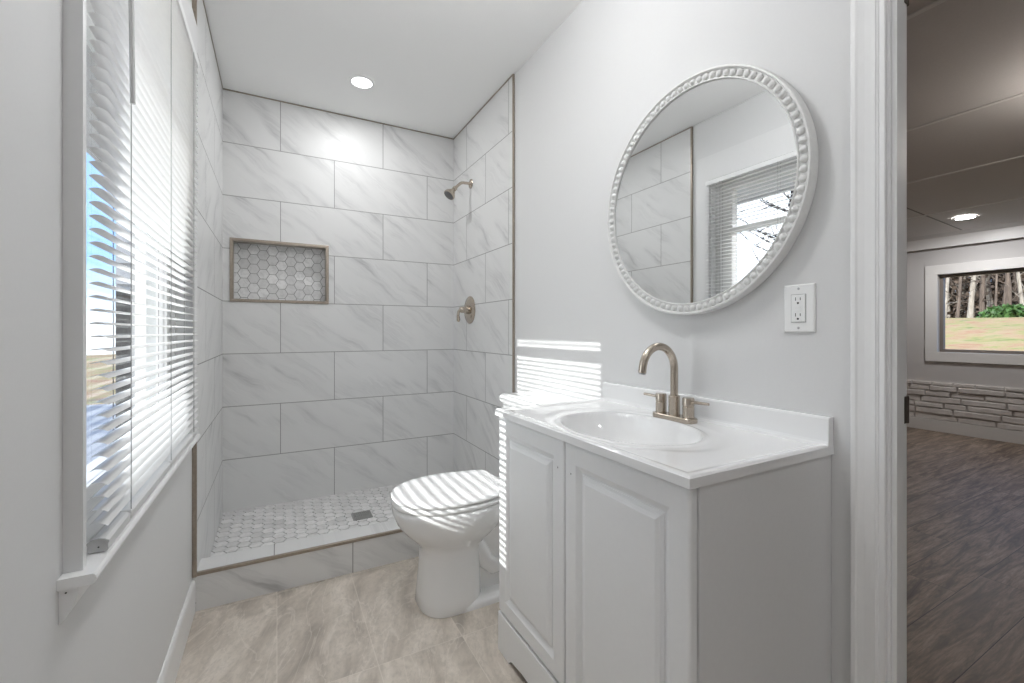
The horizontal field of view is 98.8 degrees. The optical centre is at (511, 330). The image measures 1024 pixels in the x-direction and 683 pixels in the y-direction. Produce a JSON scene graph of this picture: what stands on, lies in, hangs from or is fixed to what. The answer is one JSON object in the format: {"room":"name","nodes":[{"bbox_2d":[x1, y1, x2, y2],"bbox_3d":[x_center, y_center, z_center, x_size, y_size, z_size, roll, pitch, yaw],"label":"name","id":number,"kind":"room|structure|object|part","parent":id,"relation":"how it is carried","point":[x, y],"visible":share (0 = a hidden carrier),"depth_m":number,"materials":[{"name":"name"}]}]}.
{"room":"bathroom","nodes":[
{"label":"bathroom","id":0,"kind":"room"},
{"bbox_2d":[0,0,222,682],"bbox_3d":[-0.730,-0.157,0.622,0.149,2.484,4.486,0,0,-28],"label":"wall","id":1,"kind":"structure","parent":0,"point":[121,629],"depth_m":0.64,"materials":[{"name":"paint"}]},
{"bbox_2d":[57,0,200,624],"bbox_3d":[-0.982,-0.352,1.126,0.182,1.586,1.128,0,0,-28],"label":"window","id":2,"kind":"structure","parent":1,"relation":"in","point":[81,569],"depth_m":0.68,"materials":[{"name":"plastic"}]},
{"bbox_3d":[-0.988,-0.641,1.110,0.038,0.032,0.700,0,0,-28],"label":"meeting rail","id":3,"kind":"part","parent":2,"relation":"part of","materials":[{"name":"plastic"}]},
{"bbox_3d":[-0.966,0.310,1.122,0.012,0.028,0.760,0,0,-28],"label":"sash rail","id":4,"kind":"part","parent":2,"relation":"part of","materials":[{"name":"plastic"}]},
{"bbox_3d":[-0.978,-0.305,1.093,0.050,1.343,0.984,0,0,-28],"label":"frame","id":5,"kind":"part","parent":2,"relation":"part of","materials":[{"name":"plastic"}]},
{"bbox_2d":[86,0,198,553],"bbox_3d":[-0.908,-0.304,1.158,0.047,1.344,0.976,0,0,-28],"label":"mini blind","id":6,"kind":"object","parent":2,"relation":"attached to","point":[145,57],"visible":1,"depth_m":0.97,"materials":[{"name":"plastic"}]},
{"bbox_3d":[-0.763,-0.300,0.840,0.002,1.312,0.001,0,0,-28],"label":"ladder cord","id":7,"kind":"part","parent":6,"relation":"part of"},
{"bbox_3d":[-0.740,-0.300,0.853,0.002,1.312,0.001,0,0,-28],"label":"ladder cord","id":8,"kind":"part","parent":6,"relation":"part of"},
{"bbox_3d":[-0.918,0.357,1.159,0.027,0.021,0.966,0,0,-28],"label":"rail","id":9,"kind":"part","parent":6,"relation":"part of","materials":[{"name":"plastic"}]},
{"bbox_3d":[-0.935,-0.300,1.162,0.002,1.312,0.001,0,0,-28],"label":"ladder cord","id":10,"kind":"part","parent":6,"relation":"part of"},
{"bbox_3d":[-0.912,-0.300,1.175,0.002,1.312,0.001,0,0,-28],"label":"ladder cord","id":11,"kind":"part","parent":6,"relation":"part of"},
{"bbox_3d":[-1.108,-0.300,1.484,0.002,1.312,0.001,0,0,-28],"label":"ladder cord","id":12,"kind":"part","parent":6,"relation":"part of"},
{"bbox_2d":[157,579,194,682],"bbox_3d":[-0.420,1.021,0.185,0.010,0.128,3.423,0,0,-28],"label":"baseboard","id":13,"kind":"structure","parent":1,"relation":"attached to","point":[168,674],"depth_m":1.42,"materials":[{"name":"white wood"}]},
{"bbox_2d":[192,0,196,577],"bbox_3d":[-1.224,-0.224,1.692,0.016,2.346,0.012,0,0,-28],"label":"trim","id":14,"kind":"structure","parent":1,"relation":"attached to","point":[194,2],"depth_m":1.69,"materials":[{"name":"brown metal"}]},
{"bbox_2d":[132,212,134,428],"bbox_3d":[-0.820,0.218,0.610,0.020,3.234,4.550,0,0,-28],"label":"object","id":15,"kind":"structure","parent":0,"point":[133,234],"depth_m":1.52,"materials":[{"name":"white"}]},
{"bbox_2d":[223,90,453,512],"bbox_3d":[-1.074,-0.155,2.914,1.409,2.480,0.120,0,0,-28],"label":"wall","id":16,"kind":"structure","parent":0,"point":[354,392],"depth_m":2.82,"materials":[{"name":"tile"}]},
{"bbox_2d":[234,243,324,300],"bbox_3d":[-1.446,-0.356,2.753,0.505,0.345,0.013,0,0,-28],"label":"wall niche","id":17,"kind":"object","parent":16,"relation":"attached to","point":[264,272],"visible":0.88,"depth_m":2.74,"materials":[{"name":"grey tile"}]},
{"bbox_2d":[230,237,328,303],"bbox_3d":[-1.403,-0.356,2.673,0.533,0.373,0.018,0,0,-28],"label":"trim","id":18,"kind":"structure","parent":16,"relation":"attached to","point":[231,238],"depth_m":2.67,"materials":[{"name":"brown metal"}]},
{"bbox_2d":[203,0,511,139],"bbox_3d":[-0.824,-1.395,2.448,1.417,0.007,0.946,0,0,-28],"label":"trim","id":19,"kind":"structure","parent":16,"relation":"attached to","point":[203,0],"depth_m":2.71,"materials":[{"name":"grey metal"}]},
{"bbox_2d":[204,0,582,137],"bbox_3d":[-0.072,-1.429,0.974,1.642,0.060,4.486,0,0,-28],"label":"ceiling","id":20,"kind":"structure","parent":0,"point":[433,65],"depth_m":2.20,"materials":[{"name":"paint"}]},
{"bbox_2d":[348,74,374,88],"bbox_3d":[-0.843,-1.395,2.464,0.143,0.006,0.143,0,0,-28],"label":"recessed light","id":21,"kind":"object","parent":20,"relation":"in","point":[358,81],"visible":1,"depth_m":2.45,"materials":[{"name":"white plastic"}]},
{"bbox_2d":[175,427,1023,682],"bbox_3d":[1.811,1.091,2.841,6.725,0.087,9.700,0,0,-28],"label":"floor","id":22,"kind":"structure","parent":0,"point":[965,494],"depth_m":1.70,"materials":[{"name":"brown wood"}]},
{"bbox_2d":[196,532,418,610],"bbox_3d":[-0.630,1.012,2.085,1.409,0.147,0.123,0,0,-28],"label":"curb","id":23,"kind":"object","parent":22,"relation":"on","point":[215,589],"visible":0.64,"depth_m":1.87,"materials":[{"name":"stone"}]},
{"bbox_2d":[197,520,399,570],"bbox_3d":[-0.633,0.938,2.090,1.409,0.001,0.111,0,0,-28],"label":"threshold","id":24,"kind":"object","parent":23,"relation":"on","point":[298,544],"depth_m":1.92,"materials":[{"name":"stone"}]},
{"bbox_2d":[197,529,402,575],"bbox_3d":[-0.603,0.942,2.034,1.409,0.014,0.016,0,0,-28],"label":"trim","id":25,"kind":"structure","parent":24,"relation":"attached to","point":[292,553],"depth_m":1.86,"materials":[{"name":"brown metal"}]},
{"bbox_2d":[351,510,372,520],"bbox_3d":[-0.852,1.046,2.493,0.104,0.003,0.104,0,0,-28],"label":"shower drain","id":26,"kind":"object","parent":22,"relation":"on","point":[363,514],"visible":1,"depth_m":2.49,"materials":[{"name":"metal"}]},
{"bbox_2d":[391,391,571,617],"bbox_3d":[-0.132,0.693,1.857,0.742,0.785,0.388,0,0,-28],"label":"toilet","id":27,"kind":"object","parent":22,"relation":"on","point":[452,517],"visible":0.71,"depth_m":1.69,"materials":[{"name":"ceramic"}]},
{"bbox_3d":[-0.258,0.666,1.790,0.456,0.021,0.366,0,0,-28],"label":"seat","id":28,"kind":"part","parent":27,"relation":"part of","materials":[{"name":"plastic"}]},
{"bbox_3d":[-0.258,0.642,1.790,0.456,0.022,0.366,0,0,-28],"label":"seat lid","id":29,"kind":"part","parent":27,"relation":"part of","materials":[{"name":"plastic"}]},
{"bbox_3d":[0.112,0.507,1.988,0.180,0.343,0.368,0,0,-28],"label":"tank","id":30,"kind":"part","parent":27,"relation":"part of","materials":[{"name":"ceramic"}]},
{"bbox_3d":[0.108,0.318,1.986,0.196,0.036,0.388,0,0,-28],"label":"tank lid","id":31,"kind":"part","parent":27,"relation":"part of","materials":[{"name":"ceramic"}]},
{"bbox_2d":[498,417,830,682],"bbox_3d":[0.348,0.686,1.262,0.474,0.798,0.794,0,0,-28],"label":"vanity cabinet","id":32,"kind":"object","parent":22,"relation":"on","point":[610,571],"visible":0.94,"depth_m":0.96,"materials":[{"name":"grey paint"}]},
{"bbox_3d":[0.054,0.620,1.332,0.018,0.655,0.386,0,0,-28],"label":"cabinet door","id":33,"kind":"part","parent":32,"relation":"part of","materials":[{"name":"grey paint"}]},
{"bbox_3d":[0.240,0.620,0.984,0.018,0.655,0.398,0,0,-28],"label":"cabinet door","id":34,"kind":"part","parent":32,"relation":"part of","materials":[{"name":"grey paint"}]},
{"bbox_2d":[495,382,833,489],"bbox_3d":[0.345,0.302,1.258,0.485,0.207,0.800,0,0,-28],"label":"countertop","id":35,"kind":"structure","parent":32,"relation":"on","point":[729,440],"depth_m":1.12,"materials":[{"name":"stone"}]},
{"bbox_2d":[638,343,709,423],"bbox_3d":[0.485,0.152,1.315,0.190,0.234,0.179,0,0,22],"label":"faucet","id":36,"kind":"object","parent":35,"relation":"on","point":[688,403],"visible":1,"depth_m":1.32,"materials":[{"name":"silver metal"}]},
{"bbox_3d":[0.446,0.206,1.412,0.009,0.012,0.048,0,0,-43],"label":"lever","id":37,"kind":"part","parent":36,"relation":"part of","materials":[{"name":"silver metal"}]},
{"bbox_3d":[0.438,0.145,1.306,0.159,0.220,0.033,0,0,-28],"label":"spout","id":38,"kind":"part","parent":36,"relation":"part of","materials":[{"name":"silver metal"}]},
{"bbox_3d":[0.469,0.226,1.382,0.034,0.060,0.034,0,0,-28],"label":"handle","id":39,"kind":"part","parent":36,"relation":"part of","materials":[{"name":"silver metal"}]},
{"bbox_3d":[0.494,0.262,1.336,0.049,0.014,0.155,0,0,-28],"label":"plate","id":40,"kind":"part","parent":36,"relation":"part of","materials":[{"name":"silver metal"}]},
{"bbox_3d":[0.518,0.226,1.290,0.034,0.060,0.034,0,0,-28],"label":"handle","id":41,"kind":"part","parent":36,"relation":"part of","materials":[{"name":"silver metal"}]},
{"bbox_3d":[0.534,0.206,1.248,0.009,0.012,0.063,0,0,-21],"label":"lever","id":42,"kind":"part","parent":36,"relation":"part of","materials":[{"name":"silver metal"}]},
{"bbox_3d":[0.542,0.686,0.923,0.452,0.798,0.015,0,0,-28],"label":"panel","id":43,"kind":"part","parent":32,"relation":"part of","materials":[{"name":"white wood"}]},
{"bbox_2d":[454,0,849,682],"bbox_3d":[0.615,-0.157,1.342,0.084,2.484,4.486,0,0,-28],"label":"wall","id":44,"kind":"structure","parent":0,"point":[581,97],"depth_m":1.67,"materials":[{"name":"paint"}]},
{"bbox_2d":[444,179,472,199],"bbox_3d":[-0.350,-0.927,2.856,0.187,0.157,0.077,0,0,-28],"label":"shower","id":45,"kind":"object","parent":44,"relation":"attached to","point":[449,193],"visible":1,"depth_m":2.84,"materials":[{"name":"silver metal"}]},
{"bbox_3d":[-0.324,-0.953,2.878,0.117,0.060,0.019,0,0,-28],"label":"shower arm","id":46,"kind":"part","parent":45,"relation":"part of","materials":[{"name":"silver metal"}]},
{"bbox_2d":[457,296,475,323],"bbox_3d":[-0.319,-0.140,2.902,0.089,0.184,0.184,0,0,-28],"label":"shower valve","id":47,"kind":"object","parent":44,"relation":"attached to","point":[469,309],"visible":1,"depth_m":2.89,"materials":[{"name":"silver metal"}]},
{"bbox_3d":[-0.345,-0.107,2.898,0.040,0.094,0.024,0,0,-1],"label":"lever","id":48,"kind":"part","parent":47,"relation":"part of","materials":[{"name":"silver metal"}]},
{"bbox_2d":[512,74,514,392],"bbox_3d":[0.008,-0.157,2.390,0.012,2.480,0.012,0,0,-28],"label":"trim","id":49,"kind":"structure","parent":44,"relation":"attached to","point":[513,75],"depth_m":2.39,"materials":[{"name":"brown metal"}]},
{"bbox_2d":[607,63,818,314],"bbox_3d":[0.546,-0.411,1.355,0.039,0.724,0.724,0,0,-28],"label":"wall mirror","id":50,"kind":"object","parent":44,"relation":"attached to","point":[714,187],"visible":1,"depth_m":1.27,"materials":[{"name":"mirror"}]},
{"bbox_2d":[602,382,832,446],"bbox_3d":[0.547,0.234,1.366,0.025,0.070,0.799,0,0,-28],"label":"backsplash","id":51,"kind":"structure","parent":44,"relation":"attached to","point":[804,427],"depth_m":1.19,"materials":[{"name":"stone"}]},
{"bbox_2d":[784,283,815,331],"bbox_3d":[0.708,-0.056,1.084,0.010,0.118,0.073,0,0,-28],"label":"wall outlet","id":52,"kind":"object","parent":44,"relation":"attached to","point":[799,300],"visible":1,"depth_m":1.08,"materials":[{"name":"plastic"}]},
{"bbox_2d":[791,294,805,322],"bbox_3d":[0.707,-0.056,1.083,0.006,0.070,0.036,0,0,-28],"label":"socket","id":53,"kind":"object","parent":52,"relation":"attached to","point":[798,301],"depth_m":1.08,"materials":[{"name":"plastic"}]},
{"bbox_2d":[850,0,908,682],"bbox_3d":[1.025,0.046,0.584,0.114,2.078,0.949,0,0,-28],"label":"door frame","id":54,"kind":"structure","parent":44,"relation":"in","point":[879,399],"depth_m":0.94,"materials":[{"name":"wood"}]},
{"bbox_3d":[0.983,0.046,0.562,0.019,2.078,0.949,0,0,-28],"label":"casing","id":55,"kind":"part","parent":54,"relation":"part of","materials":[{"name":"white wood"}]},
{"bbox_2d":[907,0,1023,237],"bbox_3d":[2.535,-1.148,3.228,5.083,0.294,9.700,0,0,-28],"label":"ceiling","id":56,"kind":"structure","parent":0,"point":[963,55],"depth_m":2.33,"materials":[{"name":"white paint"}]},
{"bbox_2d":[907,0,946,19],"bbox_3d":[1.108,-1.206,2.465,0.022,0.007,9.700,0,0,-28],"label":"trim","id":57,"kind":"structure","parent":56,"relation":"attached to","point":[937,2],"depth_m":1.64,"materials":[{"name":"white wood"}]},
{"bbox_2d":[907,208,961,229],"bbox_3d":[3.675,-1.060,3.952,1.869,0.096,0.012,0,0,-28],"label":"trim","id":58,"kind":"structure","parent":56,"relation":"attached to","point":[907,208],"depth_m":4.10,"materials":[{"name":"white wood"}]},
{"bbox_2d":[907,92,1023,131],"bbox_3d":[2.042,-1.153,2.965,0.022,0.007,9.700,0,0,-28],"label":"trim","id":59,"kind":"structure","parent":56,"relation":"attached to","point":[1020,94],"depth_m":2.30,"materials":[{"name":"white wood"}]},
{"bbox_2d":[907,155,1023,183],"bbox_3d":[2.889,-1.105,3.418,0.022,0.007,9.700,0,0,-28],"label":"trim","id":60,"kind":"structure","parent":56,"relation":"attached to","point":[1022,155],"depth_m":3.00,"materials":[{"name":"white wood"}]},
{"bbox_2d":[907,197,1023,218],"bbox_3d":[3.806,-1.054,3.909,0.022,0.007,9.700,0,0,-28],"label":"trim","id":61,"kind":"structure","parent":56,"relation":"attached to","point":[1021,197],"depth_m":3.74,"materials":[{"name":"white wood"}]},
{"bbox_2d":[952,215,978,219],"bbox_3d":[4.131,-1.031,4.001,0.172,0.006,0.172,0,0,-28],"label":"recessed light","id":62,"kind":"object","parent":56,"relation":"in","point":[968,216],"visible":1,"depth_m":3.98,"materials":[{"name":"white plastic"}]},
{"bbox_2d":[907,237,1023,387],"bbox_3d":[4.740,0.040,4.409,0.120,2.090,9.700,0,0,-28],"label":"wall","id":63,"kind":"structure","parent":0,"point":[1002,375],"depth_m":4.62,"materials":[{"name":"paint"}]},
{"bbox_2d":[907,379,1023,431],"bbox_3d":[4.693,0.742,4.327,0.040,0.407,3.600,0,0,-28],"label":"stone wall","id":64,"kind":"structure","parent":63,"relation":"attached to","point":[1001,407],"depth_m":4.44,"materials":[{"name":"grey stone"}]},
{"bbox_2d":[907,221,1023,251],"bbox_3d":[4.626,-0.944,4.348,0.140,0.136,9.700,0,0,-28],"label":"trim","id":65,"kind":"structure","parent":63,"relation":"attached to","point":[1016,229],"depth_m":4.42,"materials":[{"name":"white wood"}]},
{"bbox_2d":[907,416,1023,444],"bbox_3d":[4.668,1.015,4.370,0.045,0.140,9.700,0,0,-28],"label":"baseboard","id":66,"kind":"structure","parent":63,"relation":"attached to","point":[1005,435],"depth_m":4.43,"materials":[{"name":"white wood"}]},
{"bbox_2d":[925,257,1023,364],"bbox_3d":[4.900,-0.188,4.057,0.110,1.021,1.629,0,0,-28],"label":"window","id":67,"kind":"structure","parent":63,"relation":"in","point":[931,272],"depth_m":4.57,"materials":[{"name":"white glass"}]},
{"bbox_3d":[4.927,-0.188,4.072,0.050,0.821,1.429,0,0,-28],"label":"frame","id":68,"kind":"part","parent":67,"relation":"part of","materials":[{"name":"white wood"}]},
{"label":"outside","id":69,"kind":"structure","parent":0,"visible":0},
{"bbox_2d":[86,403,115,464],"bbox_3d":[-6.537,1.850,5.008,5.200,0.170,13.000,0,0,-28],"label":"driveway","id":70,"kind":"structure","parent":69,"point":[92,422],"depth_m":7.87,"materials":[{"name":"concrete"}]},
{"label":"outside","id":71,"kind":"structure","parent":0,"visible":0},
{"bbox_2d":[86,317,1023,404],"bbox_3d":[3.073,0.560,10.152,105.000,2.610,75.000,0,0,-28],"label":"ground","id":72,"kind":"structure","parent":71,"point":[1005,333],"depth_m":17.17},
{"bbox_2d":[115,199,130,439],"bbox_3d":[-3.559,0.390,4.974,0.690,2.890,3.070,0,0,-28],"label":"neighbouring house","id":73,"kind":"structure","parent":72,"relation":"on","point":[120,318],"depth_m":3.50,"materials":[{"name":"white"}]},
{"bbox_2d":[86,43,101,161],"bbox_3d":[-1.796,-1.025,1.931,0.495,0.090,7.900,0,0,-28],"label":"roof eave","id":74,"kind":"object","parent":73,"relation":"attached to","point":[90,129],"depth_m":1.95,"materials":[{"name":"white"}]},
{"bbox_2d":[116,290,130,439],"bbox_3d":[-3.095,0.380,3.515,0.110,1.410,0.040,0,0,-28],"label":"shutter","id":75,"kind":"object","parent":73,"relation":"hanging from","point":[120,318],"depth_m":3.49,"materials":[{"name":"white plastic"}]},
{"bbox_2d":[945,284,961,316],"bbox_3d":[30.936,-6.229,31.805,3.479,11.277,2.339,0,0,-8],"label":"bare tree","id":76,"kind":"object","parent":72,"relation":"on","point":[948,308],"visible":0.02,"depth_m":31.47,"materials":[{"name":"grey plant"}]},
{"bbox_2d":[945,278,964,317],"bbox_3d":[27.223,-5.479,27.604,3.206,9.719,2.709,0,0,-3],"label":"bare tree","id":77,"kind":"object","parent":72,"relation":"on","point":[947,279],"visible":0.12,"depth_m":27.39,"materials":[{"name":"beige plant"}]},
{"bbox_2d":[954,276,968,316],"bbox_3d":[32.901,-5.874,31.152,3.096,10.532,3.596,0,0,-28],"label":"bare tree","id":78,"kind":"object","parent":72,"relation":"on","point":[964,286],"visible":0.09,"depth_m":31.43,"materials":[{"name":"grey plant"}]},
{"bbox_2d":[945,277,988,317],"bbox_3d":[27.206,-7.160,26.321,5.061,13.104,5.006,0,0,-28],"label":"bare tree","id":79,"kind":"object","parent":72,"relation":"on","point":[959,289],"visible":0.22,"depth_m":26.42,"materials":[{"name":"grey plant"}]},
{"bbox_2d":[957,275,986,315],"bbox_3d":[28.442,-5.861,26.629,4.906,10.467,3.237,0,0,-14],"label":"bare tree","id":80,"kind":"object","parent":72,"relation":"on","point":[982,294],"visible":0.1,"depth_m":26.79,"materials":[{"name":"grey plant"}]},
{"bbox_2d":[969,275,977,317],"bbox_3d":[32.183,-6.034,30.131,4.248,10.826,4.064,0,0,15],"label":"bare tree","id":81,"kind":"object","parent":72,"relation":"on","point":[977,275],"visible":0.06,"depth_m":30.37,"materials":[{"name":"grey plant"}]},
{"bbox_2d":[967,275,980,317],"bbox_3d":[28.113,-7.103,26.494,3.511,12.935,4.788,0,0,-15],"label":"bare tree","id":82,"kind":"object","parent":72,"relation":"on","point":[970,312],"visible":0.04,"depth_m":26.92,"materials":[{"name":"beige plant"}]},
{"bbox_2d":[945,272,1023,317],"bbox_3d":[36.584,-5.548,29.079,9.409,10.562,26.287,0,0,-25],"label":"undergrowth","id":83,"kind":"object","parent":72,"relation":"on","point":[964,307],"visible":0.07,"depth_m":30.48,"materials":[{"name":"brown plant"}]},
{"bbox_2d":[977,274,993,312],"bbox_3d":[32.125,-6.473,29.640,5.411,11.689,4.262,0,0,-28],"label":"bare tree","id":84,"kind":"object","parent":72,"relation":"on","point":[988,297],"visible":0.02,"depth_m":29.59,"materials":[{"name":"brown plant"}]},
{"bbox_2d":[974,274,998,305],"bbox_3d":[28.157,-5.202,25.898,2.229,9.153,2.678,0,0,16],"label":"bare tree","id":85,"kind":"object","parent":72,"relation":"on","point":[996,277],"visible":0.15,"depth_m":25.66,"materials":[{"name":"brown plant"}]},
{"bbox_2d":[967,272,1018,304],"bbox_3d":[32.795,-6.141,28.595,3.844,11.034,4.674,0,0,-12],"label":"bare tree","id":86,"kind":"object","parent":72,"relation":"on","point":[1014,273],"visible":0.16,"depth_m":28.64,"materials":[{"name":"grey plant"}]},
{"bbox_2d":[975,303,1023,317],"bbox_3d":[26.994,-1.013,23.717,1.989,1.065,2.700,0,0,-28],"label":"evergreen shrub","id":87,"kind":"object","parent":72,"relation":"on","point":[1007,310],"visible":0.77,"depth_m":23.68,"materials":[{"name":"green plant"}]},
{"bbox_2d":[994,273,1012,304],"bbox_3d":[30.956,-7.103,27.883,3.599,13.016,3.550,0,0,44],"label":"bare tree","id":88,"kind":"object","parent":72,"relation":"on","point":[1004,292],"visible":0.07,"depth_m":27.71,"materials":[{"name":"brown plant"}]},
{"bbox_2d":[988,273,1023,304],"bbox_3d":[29.474,-5.323,25.913,2.435,9.444,2.881,0,0,21],"label":"bare tree","id":89,"kind":"object","parent":72,"relation":"on","point":[1009,299],"visible":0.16,"depth_m":25.79,"materials":[{"name":"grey plant"}]},
{"bbox_2d":[1005,272,1023,304],"bbox_3d":[29.068,-6.427,25.686,3.682,11.640,3.327,0,0,-35],"label":"bare tree","id":90,"kind":"object","parent":72,"relation":"on","point":[1018,277],"visible":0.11,"depth_m":25.71,"materials":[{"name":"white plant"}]}
]}

